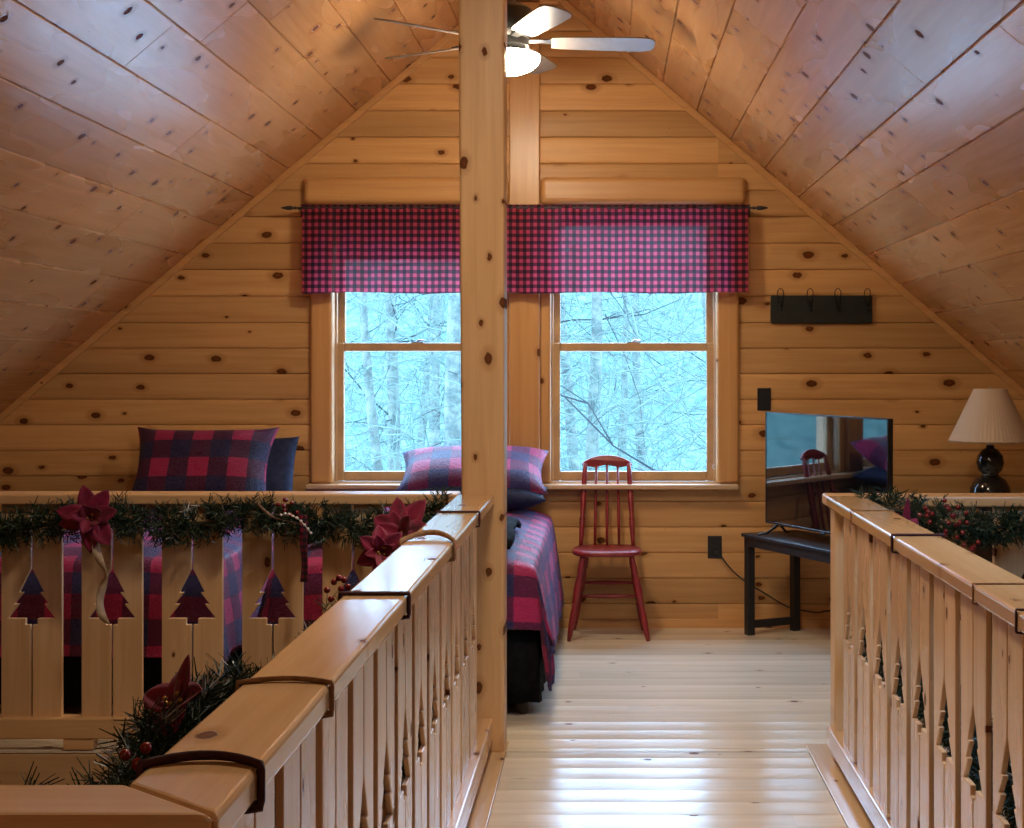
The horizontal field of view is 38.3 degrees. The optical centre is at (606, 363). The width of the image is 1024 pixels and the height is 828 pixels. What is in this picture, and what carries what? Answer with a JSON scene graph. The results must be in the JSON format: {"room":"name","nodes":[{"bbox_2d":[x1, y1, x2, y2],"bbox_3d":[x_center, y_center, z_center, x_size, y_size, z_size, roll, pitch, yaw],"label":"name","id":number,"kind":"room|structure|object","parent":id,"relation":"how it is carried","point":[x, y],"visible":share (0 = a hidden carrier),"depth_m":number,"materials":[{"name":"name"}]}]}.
{"room":"cabin loft bedroom","nodes":[
{"label":"cabin loft bedroom","id":0,"kind":"room"},
{"bbox_2d":[0,628,1010,827],"bbox_3d":[-0.450,1.560,2.700,7.200,0.260,10.600,0,0,0],"label":"floor","id":1,"kind":"structure","parent":0,"point":[679,727],"depth_m":5.59,"materials":[{"name":"brown wood"}]},
{"bbox_2d":[0,785,211,827],"bbox_3d":[-2.225,0.945,1.625,3.609,0.930,0.119,0,0,0],"label":"railing","id":2,"kind":"object","parent":1,"relation":"on","point":[21,806],"visible":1,"depth_m":1.58,"materials":[{"name":"brown wood"}]},
{"bbox_2d":[0,648,272,704],"bbox_3d":[-2.132,1.117,6.937,1.047,0.625,1.986,0,0,0],"label":"bed","id":3,"kind":"object","parent":1,"relation":"on","point":[72,665],"visible":0.06,"depth_m":5.96,"materials":[{"name":"fabric"}]},
{"bbox_2d":[0,507,310,682],"bbox_3d":[-2.125,1.035,6.876,1.268,0.565,2.066,0,0,0],"label":"quilt","id":4,"kind":"object","parent":3,"relation":"on","point":[192,606],"visible":0.13,"depth_m":5.94,"materials":[{"name":"fabric"}]},
{"bbox_2d":[131,427,278,505],"bbox_3d":[-2.120,0.541,7.699,0.763,0.416,0.271,0,0,2],"label":"pillow","id":5,"kind":"object","parent":4,"relation":"on","point":[169,460],"visible":0.79,"depth_m":7.64,"materials":[{"name":"fabric"}]},
{"bbox_2d":[225,437,298,507],"bbox_3d":[-1.980,0.595,7.809,0.663,0.415,0.202,0,0,0],"label":"pillow","id":6,"kind":"object","parent":4,"relation":"on","point":[280,465],"visible":0.15,"depth_m":7.80,"materials":[{"name":"blue fabric"}]},
{"bbox_2d":[0,491,460,749],"bbox_3d":[-2.285,0.953,5.490,3.503,0.946,0.140,0,0,0],"label":"railing","id":7,"kind":"object","parent":1,"relation":"on","point":[82,731],"visible":0.43,"depth_m":5.46,"materials":[{"name":"brown wood"}]},
{"bbox_2d":[0,485,454,554],"bbox_3d":[-1.692,0.572,5.372,2.279,0.264,0.234,0,0,0],"label":"garland","id":8,"kind":"object","parent":7,"relation":"attached to","point":[338,521],"visible":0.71,"depth_m":5.36,"materials":[{"name":"plant"}]},
{"bbox_2d":[56,485,116,553],"bbox_3d":[-1.856,0.556,5.240,0.221,0.247,0.062,0,0,0],"label":"poinsettia","id":9,"kind":"object","parent":8,"relation":"attached to","point":[91,514],"visible":1,"depth_m":5.25,"materials":[{"name":"red fabric"}]},
{"bbox_2d":[91,538,109,624],"bbox_3d":[-1.815,0.760,5.270,0.071,0.345,0.024,0,0,0],"label":"ribbon","id":10,"kind":"object","parent":9,"relation":"hanging from","point":[97,553],"visible":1,"depth_m":5.27,"materials":[{"name":"beige fabric"}]},
{"bbox_2d":[255,503,301,524],"bbox_3d":[-1.167,0.535,5.240,0.174,0.079,0.006,0,0,0],"label":"ribbon","id":11,"kind":"object","parent":8,"relation":"hanging from","point":[259,505],"visible":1,"depth_m":5.24,"materials":[{"name":"brown fabric"}]},
{"bbox_2d":[280,512,311,533],"bbox_3d":[-1.111,0.569,5.250,0.117,0.080,0.010,0,0,0],"label":"string","id":12,"kind":"object","parent":8,"relation":"hanging from","point":[285,513],"visible":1,"depth_m":5.25,"materials":[{"name":"white plastic"}]},
{"bbox_2d":[299,515,307,581],"bbox_3d":[-1.089,0.663,5.280,0.033,0.241,0.014,0,0,0],"label":"ribbon","id":13,"kind":"object","parent":8,"relation":"hanging from","point":[303,530],"visible":1,"depth_m":5.28,"materials":[{"name":"red fabric"}]},
{"bbox_2d":[273,628,545,713],"bbox_3d":[-0.818,1.117,6.937,1.107,0.625,1.986,0,0,0],"label":"bed","id":14,"kind":"object","parent":1,"relation":"on","point":[526,678],"visible":0.11,"depth_m":5.96,"materials":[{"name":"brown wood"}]},
{"bbox_2d":[257,506,563,690],"bbox_3d":[-0.815,1.030,6.886,1.252,0.557,2.047,0,0,0],"label":"quilt","id":15,"kind":"object","parent":14,"relation":"on","point":[535,596],"visible":0.39,"depth_m":5.95,"materials":[{"name":"red fabric"}]},
{"bbox_2d":[307,511,521,549],"bbox_3d":[-0.860,0.717,6.500,0.948,0.108,0.824,0,0,0],"label":"folded blanket","id":16,"kind":"object","parent":15,"relation":"on","point":[512,523],"visible":0.07,"depth_m":6.28,"materials":[{"name":"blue fabric"}]},
{"bbox_2d":[413,487,546,511],"bbox_3d":[-0.700,0.680,7.660,0.780,0.161,0.460,0,0,-1],"label":"pillow","id":17,"kind":"object","parent":15,"relation":"on","point":[517,499],"visible":0.25,"depth_m":7.46,"materials":[{"name":"blue fabric"}]},
{"bbox_2d":[395,446,548,494],"bbox_3d":[-0.700,0.567,7.689,0.790,0.272,0.420,0,0,-2],"label":"pillow","id":18,"kind":"object","parent":17,"relation":"on","point":[439,466],"visible":0.64,"depth_m":7.57,"materials":[{"name":"fabric"}]},
{"bbox_2d":[466,741,508,827],"bbox_3d":[-0.469,1.438,3.560,0.193,0.024,4.000,0,0,0],"label":"trim","id":19,"kind":"structure","parent":1,"relation":"on","point":[482,806],"depth_m":4.92,"materials":[{"name":"brown wood"}]},
{"bbox_2d":[129,495,493,827],"bbox_3d":[-0.482,0.953,3.483,0.135,0.946,3.830,0,0,0],"label":"railing","id":20,"kind":"object","parent":19,"relation":"on","point":[387,672],"visible":0.98,"depth_m":2.81,"materials":[{"name":"brown wood"}]},
{"bbox_2d":[0,747,135,786],"bbox_3d":[-1.090,0.585,1.758,1.147,0.240,0.154,0,0,0],"label":"garland","id":21,"kind":"object","parent":20,"relation":"attached to","point":[110,781],"visible":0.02,"depth_m":1.77,"materials":[{"name":"plant"}]},
{"bbox_2d":[136,750,264,814],"bbox_3d":[-0.482,0.501,1.759,0.152,0.072,0.042,0,0,0],"label":"cord","id":22,"kind":"object","parent":20,"relation":"attached to","point":[257,805],"visible":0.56,"depth_m":1.75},
{"bbox_2d":[67,511,445,827],"bbox_3d":[-0.581,0.770,3.554,0.283,0.650,3.603,0,0,0],"label":"garland","id":23,"kind":"object","parent":20,"relation":"attached to","point":[212,695],"visible":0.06,"depth_m":2.07,"materials":[{"name":"plant"}]},
{"bbox_2d":[143,654,202,739],"bbox_3d":[-0.624,0.472,2.096,0.064,0.116,0.103,0,0,-32],"label":"poinsettia","id":24,"kind":"object","parent":23,"relation":"attached to","point":[181,680],"visible":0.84,"depth_m":2.10,"materials":[{"name":"red fabric"}]},
{"bbox_2d":[235,676,333,718],"bbox_3d":[-0.482,0.502,2.209,0.148,0.064,0.029,0,0,0],"label":"cord","id":25,"kind":"object","parent":20,"relation":"attached to","point":[330,712],"visible":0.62,"depth_m":2.21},
{"bbox_2d":[338,591,410,619],"bbox_3d":[-0.482,0.503,3.050,0.151,0.062,0.015,0,0,0],"label":"cord","id":26,"kind":"object","parent":20,"relation":"attached to","point":[347,593],"visible":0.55,"depth_m":3.04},
{"bbox_2d":[357,525,401,570],"bbox_3d":[-0.631,0.533,4.137,0.153,0.156,0.066,0,0,0],"label":"poinsettia","id":27,"kind":"object","parent":20,"relation":"attached to","point":[379,546],"visible":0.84,"depth_m":4.14,"materials":[{"name":"red fabric"}]},
{"bbox_2d":[374,497,425,543],"bbox_3d":[-0.617,0.531,4.433,0.255,0.248,0.109,0,0,31],"label":"poinsettia","id":28,"kind":"object","parent":20,"relation":"attached to","point":[407,520],"visible":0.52,"depth_m":4.45,"materials":[{"name":"red fabric"}]},
{"bbox_2d":[399,530,455,561],"bbox_3d":[-0.482,0.496,3.998,0.153,0.080,0.111,0,0,0],"label":"cord","id":29,"kind":"object","parent":20,"relation":"attached to","point":[423,532],"visible":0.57,"depth_m":4.00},
{"bbox_2d":[435,511,480,527],"bbox_3d":[-0.482,0.503,4.745,0.148,0.059,0.012,0,0,0],"label":"cord","id":30,"kind":"object","parent":20,"relation":"attached to","point":[436,512],"visible":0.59,"depth_m":4.74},
{"bbox_2d":[458,0,506,751],"bbox_3d":[-0.464,-0.269,5.480,0.174,3.397,0.160,0,0,0],"label":"support post","id":31,"kind":"object","parent":19,"relation":"on","point":[482,23],"visible":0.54,"depth_m":5.40,"materials":[{"name":"brown wood"}]},
{"bbox_2d":[516,0,538,1],"bbox_3d":[-0.437,-2.047,2.700,0.140,0.160,10.600,0,0,0],"label":"ridge beam","id":32,"kind":"structure","parent":31,"relation":"on","point":[516,0],"depth_m":7.95,"materials":[{"name":"brown wood"}]},
{"bbox_2d":[374,0,655,75],"bbox_3d":[-0.406,-1.622,6.515,1.243,0.690,1.271,0,0,0],"label":"ceiling fan","id":33,"kind":"object","parent":32,"relation":"hanging from","point":[523,23],"visible":0.64,"depth_m":6.43,"materials":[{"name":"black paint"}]},
{"bbox_2d":[567,455,649,640],"bbox_3d":[0.008,0.963,7.779,0.429,0.936,0.429,0,0,0],"label":"spindle chair","id":34,"kind":"object","parent":1,"relation":"on","point":[584,552],"visible":1,"depth_m":7.85,"materials":[{"name":"red paint"}]},
{"bbox_2d":[741,530,878,673],"bbox_3d":[1.125,1.163,7.330,0.352,0.535,1.174,0,0,-26],"label":"console table","id":35,"kind":"object","parent":1,"relation":"on","point":[803,544],"visible":0.52,"depth_m":7.74,"materials":[{"name":"black paint"}]},
{"bbox_2d":[758,412,892,535],"bbox_3d":[1.073,0.572,7.267,0.213,0.640,1.074,0,0,-25],"label":"television","id":36,"kind":"object","parent":35,"relation":"on","point":[808,456],"visible":0.78,"depth_m":7.30,"materials":[{"name":"black glass"}]},
{"bbox_2d":[805,744,874,827],"bbox_3d":[0.840,1.438,3.540,0.191,0.024,3.960,0,0,0],"label":"trim","id":37,"kind":"structure","parent":1,"relation":"on","point":[847,803],"depth_m":4.94,"materials":[{"name":"brown wood"}]},
{"bbox_2d":[826,496,1023,827],"bbox_3d":[0.867,0.953,3.461,0.137,0.946,3.787,0,0,0],"label":"railing","id":38,"kind":"object","parent":37,"relation":"on","point":[899,770],"visible":0.98,"depth_m":3.85,"materials":[{"name":"brown wood"}]},
{"bbox_2d":[850,510,894,524],"bbox_3d":[0.867,0.503,4.800,0.144,0.053,0.007,0,0,0],"label":"cord","id":39,"kind":"object","parent":38,"relation":"attached to","point":[850,510],"visible":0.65,"depth_m":4.80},
{"bbox_2d":[896,497,918,524],"bbox_3d":[0.982,0.552,4.854,0.168,0.230,0.100,0,0,23],"label":"poinsettia","id":40,"kind":"object","parent":38,"relation":"attached to","point":[906,512],"visible":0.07,"depth_m":4.85,"materials":[{"name":"red fabric"}]},
{"bbox_2d":[890,533,944,553],"bbox_3d":[0.867,0.503,4.100,0.151,0.060,0.013,0,0,0],"label":"cord","id":41,"kind":"object","parent":38,"relation":"attached to","point":[894,534],"visible":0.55,"depth_m":4.09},
{"bbox_2d":[849,627,1016,827],"bbox_3d":[0.917,0.947,3.699,0.201,0.205,2.925,0,0,0],"label":"garland","id":42,"kind":"object","parent":38,"relation":"attached to","point":[1009,804],"visible":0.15,"depth_m":3.56,"materials":[{"name":"plastic"}]},
{"bbox_2d":[972,583,1023,605],"bbox_3d":[0.867,0.503,3.200,0.144,0.053,0.007,0,0,0],"label":"cord","id":43,"kind":"object","parent":38,"relation":"attached to","point":[973,584],"visible":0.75,"depth_m":3.20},
{"bbox_2d":[1015,608,1023,634],"bbox_3d":[0.867,0.503,2.860,0.146,0.054,0.008,0,0,0],"label":"cord","id":44,"kind":"object","parent":38,"relation":"attached to","point":[1016,609],"visible":0.99,"depth_m":2.86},
{"bbox_2d":[822,493,1023,743],"bbox_3d":[1.965,0.953,5.405,2.330,0.946,0.140,0,0,0],"label":"railing","id":45,"kind":"object","parent":1,"relation":"on","point":[1011,560],"visible":0.16,"depth_m":5.37,"materials":[{"name":"brown wood"}]},
{"bbox_2d":[850,484,1023,551],"bbox_3d":[1.480,0.556,5.254,1.235,0.260,0.272,0,0,0],"label":"garland","id":46,"kind":"object","parent":45,"relation":"on","point":[982,529],"visible":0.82,"depth_m":5.25,"materials":[{"name":"plant"}]},
{"bbox_2d":[960,517,1023,620],"bbox_3d":[1.980,1.103,7.511,0.480,0.655,0.418,0,0,0],"label":"nightstand","id":47,"kind":"object","parent":1,"relation":"on","point":[986,554],"visible":0.02,"depth_m":7.33,"materials":[{"name":"brown wood"}]},
{"bbox_2d":[948,386,1023,516],"bbox_3d":[1.955,0.444,7.500,0.423,0.660,0.423,0,0,0],"label":"table lamp","id":48,"kind":"object","parent":47,"relation":"on","point":[989,416],"visible":0.93,"depth_m":7.41,"materials":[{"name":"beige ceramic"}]},
{"bbox_2d":[0,0,1023,618],"bbox_3d":[-0.450,-0.248,7.990,7.200,3.857,0.011,0,0,0],"label":"wall","id":49,"kind":"structure","parent":0,"point":[223,343],"depth_m":7.99,"materials":[{"name":"brown wood"}]},
{"bbox_2d":[0,24,458,422],"bbox_3d":[-2.417,-0.460,7.978,3.960,3.392,0.020,0,0,0],"label":"trim","id":50,"kind":"structure","parent":49,"relation":"attached to","point":[448,36],"depth_m":7.97,"materials":[{"name":"brown wood"}]},
{"bbox_2d":[310,204,333,482],"bbox_3d":[-1.546,-0.109,7.976,0.124,1.513,0.048,0,0,0],"label":"trim","id":51,"kind":"structure","parent":49,"relation":"attached to","point":[321,304],"depth_m":7.95,"materials":[{"name":"brown wood"}]},
{"bbox_2d":[332,204,460,482],"bbox_3d":[-1.036,-0.109,8.055,0.944,1.537,0.150,0,0,0],"label":"window","id":52,"kind":"structure","parent":49,"relation":"in","point":[340,345],"depth_m":8.02,"materials":[{"name":"brown wood"}]},
{"bbox_2d":[304,177,508,203],"bbox_3d":[-1.087,-0.939,7.970,1.114,0.147,0.060,0,0,0],"label":"trim","id":53,"kind":"structure","parent":49,"relation":"attached to","point":[317,190],"depth_m":7.94,"materials":[{"name":"brown wood"}]},
{"bbox_2d":[507,292,508,445],"bbox_3d":[-0.559,-0.109,7.982,0.058,1.513,0.035,0,0,0],"label":"trim","id":54,"kind":"structure","parent":49,"relation":"attached to","point":[507,292],"depth_m":7.97,"materials":[{"name":"brown wood"}]},
{"bbox_2d":[306,483,738,489],"bbox_3d":[-0.457,0.662,7.965,2.329,0.027,0.130,0,0,0],"label":"window sill","id":55,"kind":"structure","parent":49,"relation":"attached to","point":[312,486],"depth_m":7.90,"materials":[{"name":"brown wood"}]},
{"bbox_2d":[509,2,539,448],"bbox_3d":[-0.446,-0.655,7.970,0.164,2.605,0.060,0,0,0],"label":"trim","id":56,"kind":"structure","parent":49,"relation":"attached to","point":[524,89],"depth_m":7.94,"materials":[{"name":"brown wood"}]},
{"bbox_2d":[281,204,767,216],"bbox_3d":[-0.443,-0.833,7.934,2.611,0.070,0.120,0,0,0],"label":"curtain rod","id":57,"kind":"object","parent":49,"relation":"attached to","point":[749,208],"visible":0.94,"depth_m":7.88,"materials":[{"name":"grey metal"}]},
{"bbox_2d":[302,204,519,293],"bbox_3d":[-1.051,-0.616,7.875,1.170,0.479,0.043,0,0,0],"label":"valance","id":58,"kind":"object","parent":57,"relation":"hanging from","point":[412,250],"visible":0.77,"depth_m":7.88,"materials":[{"name":"red fabric"}]},
{"bbox_2d":[520,204,747,293],"bbox_3d":[0.144,-0.616,7.877,1.225,0.479,0.038,0,0,0],"label":"valance","id":59,"kind":"object","parent":57,"relation":"hanging from","point":[661,250],"visible":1,"depth_m":7.88,"materials":[{"name":"red fabric"}]},
{"bbox_2d":[540,294,550,482],"bbox_3d":[-0.333,-0.109,7.982,0.058,1.513,0.035,0,0,0],"label":"trim","id":60,"kind":"structure","parent":49,"relation":"attached to","point":[545,299],"depth_m":7.97,"materials":[{"name":"brown wood"}]},
{"bbox_2d":[549,204,716,482],"bbox_3d":[0.144,-0.109,8.055,0.944,1.537,0.150,0,0,0],"label":"window","id":61,"kind":"structure","parent":49,"relation":"in","point":[708,476],"depth_m":8.02,"materials":[{"name":"brown wood"}]},
{"bbox_2d":[540,177,745,203],"bbox_3d":[0.195,-0.939,7.970,1.113,0.147,0.060,0,0,0],"label":"trim","id":62,"kind":"structure","parent":49,"relation":"attached to","point":[553,190],"depth_m":7.94,"materials":[{"name":"brown wood"}]},
{"bbox_2d":[558,619,830,627],"bbox_3d":[-0.450,1.410,7.982,7.200,0.050,0.025,0,0,0],"label":"baseboard","id":63,"kind":"structure","parent":49,"relation":"attached to","point":[563,623],"depth_m":7.97,"materials":[{"name":"brown wood"}]},
{"bbox_2d":[708,536,721,557],"bbox_3d":[0.585,0.995,7.981,0.076,0.122,0.009,0,0,0],"label":"wall outlet","id":64,"kind":"object","parent":49,"relation":"attached to","point":[714,542],"visible":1,"depth_m":7.98,"materials":[{"name":"black plastic"}]},
{"bbox_2d":[712,538,717,544],"bbox_3d":[0.585,0.965,7.978,0.034,0.036,0.002,0,0,0],"label":"receptacle","id":65,"kind":"object","parent":64,"relation":"attached to","point":[714,540],"depth_m":7.98,"materials":[{"name":"black paint"}]},
{"bbox_2d":[713,549,830,612],"bbox_3d":[0.919,1.177,7.963,0.685,0.344,0.031,0,0,0],"label":"power cord","id":66,"kind":"object","parent":64,"relation":"attached to","point":[715,551],"visible":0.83,"depth_m":7.95,"materials":[{"name":"black plastic"}]},
{"bbox_2d":[716,204,738,482],"bbox_3d":[0.654,-0.109,7.976,0.124,1.513,0.048,0,0,0],"label":"trim","id":67,"kind":"structure","parent":49,"relation":"attached to","point":[727,303],"depth_m":7.95,"materials":[{"name":"brown wood"}]},
{"bbox_2d":[757,388,770,410],"bbox_3d":[0.853,0.192,7.980,0.074,0.122,0.012,0,0,0],"label":"light switch","id":68,"kind":"object","parent":49,"relation":"attached to","point":[763,394],"visible":1,"depth_m":7.98,"materials":[{"name":"black plastic"}]},
{"bbox_2d":[556,0,1023,397],"bbox_3d":[1.543,-0.460,7.978,3.960,3.392,0.020,0,0,0],"label":"trim","id":69,"kind":"structure","parent":49,"relation":"attached to","point":[564,3],"depth_m":7.97,"materials":[{"name":"brown wood"}]},
{"bbox_2d":[770,288,871,322],"bbox_3d":[1.162,-0.316,7.949,0.550,0.188,0.070,0,0,0],"label":"coat rack","id":70,"kind":"object","parent":49,"relation":"attached to","point":[807,308],"visible":1,"depth_m":7.96,"materials":[{"name":"black paint"}]},
{"bbox_2d":[0,0,1023,412],"bbox_3d":[-0.437,-0.517,2.700,7.759,3.296,10.600,0,0,0],"label":"ceiling","id":71,"kind":"structure","parent":0,"point":[128,139],"depth_m":6.14,"materials":[{"name":"brown wood"}]},
{"label":"outside","id":72,"kind":"structure","parent":0,"visible":0},
{"bbox_3d":[-11.000,4.530,34.200,102.000,0.200,51.600,0,0,0],"label":"ground","id":73,"kind":"structure","parent":72,"visible":0},
{"bbox_2d":[345,292,391,470],"bbox_3d":[-1.621,0.843,12.846,3.234,7.283,2.892,0,0,0],"label":"birch tree","id":74,"kind":"object","parent":73,"relation":"on","point":[373,431],"visible":0.04,"depth_m":12.87,"materials":[{"name":"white plant"}]},
{"bbox_2d":[345,297,426,469],"bbox_3d":[-3.562,-0.657,18.855,2.822,10.285,4.240,0,0,0],"label":"birch tree","id":75,"kind":"object","parent":73,"relation":"on","point":[403,297],"visible":0.03,"depth_m":18.92,"materials":[{"name":"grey plant"}]},
{"bbox_2d":[345,293,446,470],"bbox_3d":[-1.869,0.129,15.050,2.435,8.722,2.924,0,0,18],"label":"birch tree","id":76,"kind":"object","parent":73,"relation":"on","point":[391,311],"visible":0.09,"depth_m":14.91,"materials":[{"name":"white plant"}]},
{"bbox_2d":[350,293,446,463],"bbox_3d":[-2.551,0.883,19.295,3.084,7.204,3.032,0,0,-27],"label":"birch tree","id":77,"kind":"object","parent":73,"relation":"on","point":[430,298],"visible":0.12,"depth_m":19.05,"materials":[{"name":"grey plant"}]},
{"bbox_2d":[345,293,595,460],"bbox_3d":[-1.103,-0.387,12.508,3.159,9.742,2.810,0,0,0],"label":"birch tree","id":78,"kind":"object","parent":73,"relation":"on","point":[452,363],"visible":0.05,"depth_m":12.36,"materials":[{"name":"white plant"}]},
{"bbox_2d":[397,293,564,470],"bbox_3d":[-2.010,0.043,16.992,3.276,8.893,3.291,0,0,-34],"label":"birch tree","id":79,"kind":"object","parent":73,"relation":"on","point":[432,436],"visible":0.03,"depth_m":16.98,"materials":[{"name":"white plant"}]},
{"bbox_2d":[350,329,632,467],"bbox_3d":[-1.224,-0.333,16.903,3.434,9.633,2.935,0,0,0],"label":"birch tree","id":80,"kind":"object","parent":73,"relation":"on","point":[630,329],"visible":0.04,"depth_m":17.20,"materials":[{"name":"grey plant"}]},
{"bbox_2d":[345,292,705,470],"bbox_3d":[-1.649,0.185,16.217,17.428,7.123,11.633,0,0,0],"label":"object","id":81,"kind":"object","parent":73,"relation":"on","point":[677,399],"visible":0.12,"depth_m":14.16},
{"bbox_2d":[345,293,705,470],"bbox_3d":[-0.808,0.354,16.516,14.152,6.689,11.161,0,0,-3],"label":"undergrowth","id":82,"kind":"object","parent":73,"relation":"on","point":[356,293],"visible":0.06,"depth_m":14.63,"materials":[{"name":"plant"}]},
{"bbox_2d":[426,293,659,470],"bbox_3d":[-0.805,0.015,15.558,3.414,8.937,3.203,0,0,-39],"label":"birch tree","id":83,"kind":"object","parent":73,"relation":"on","point":[575,466],"visible":0.05,"depth_m":15.88,"materials":[{"name":"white plant"}]},
{"bbox_2d":[414,292,682,446],"bbox_3d":[-0.775,-0.722,13.627,2.221,10.415,2.722,0,0,-19],"label":"birch tree","id":84,"kind":"object","parent":73,"relation":"on","point":[610,292],"visible":0.1,"depth_m":13.28,"materials":[{"name":"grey plant"}]},
{"bbox_2d":[560,292,665,470],"bbox_3d":[0.528,-0.374,12.385,2.964,9.731,4.330,0,0,11],"label":"birch tree","id":85,"kind":"object","parent":73,"relation":"on","point":[565,397],"visible":0.02,"depth_m":11.47,"materials":[{"name":"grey plant"}]},
{"bbox_2d":[560,292,703,469],"bbox_3d":[0.532,0.204,18.358,3.121,8.563,4.498,0,0,0],"label":"birch tree","id":86,"kind":"object","parent":73,"relation":"on","point":[626,393],"visible":0.06,"depth_m":18.04,"materials":[{"name":"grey plant"}]},
{"bbox_2d":[560,292,704,470],"bbox_3d":[0.058,0.796,13.102,3.315,7.383,2.878,0,0,-43],"label":"birch tree","id":87,"kind":"object","parent":73,"relation":"on","point":[592,442],"visible":0.13,"depth_m":13.05,"materials":[{"name":"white plant"}]},
{"bbox_2d":[561,293,705,470],"bbox_3d":[0.424,0.737,18.610,3.149,7.502,3.362,0,0,0],"label":"birch tree","id":88,"kind":"object","parent":73,"relation":"on","point":[641,452],"visible":0.15,"depth_m":18.88,"materials":[{"name":"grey plant"}]},
{"bbox_2d":[602,293,705,352],"bbox_3d":[1.125,-0.673,14.661,3.903,10.317,3.037,0,0,-43],"label":"birch tree","id":89,"kind":"object","parent":73,"relation":"on","point":[703,295],"visible":0.13,"depth_m":14.77,"materials":[{"name":"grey plant"}]},
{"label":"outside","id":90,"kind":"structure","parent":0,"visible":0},
{"bbox_2d":[345,292,705,471],"bbox_3d":[-12.500,-7.926,36.000,95.000,24.812,24.000,0,0,0],"label":"trees","id":91,"kind":"object","parent":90,"point":[355,323],"visible":0.03,"depth_m":33.45,"materials":[{"name":"grey plant"}]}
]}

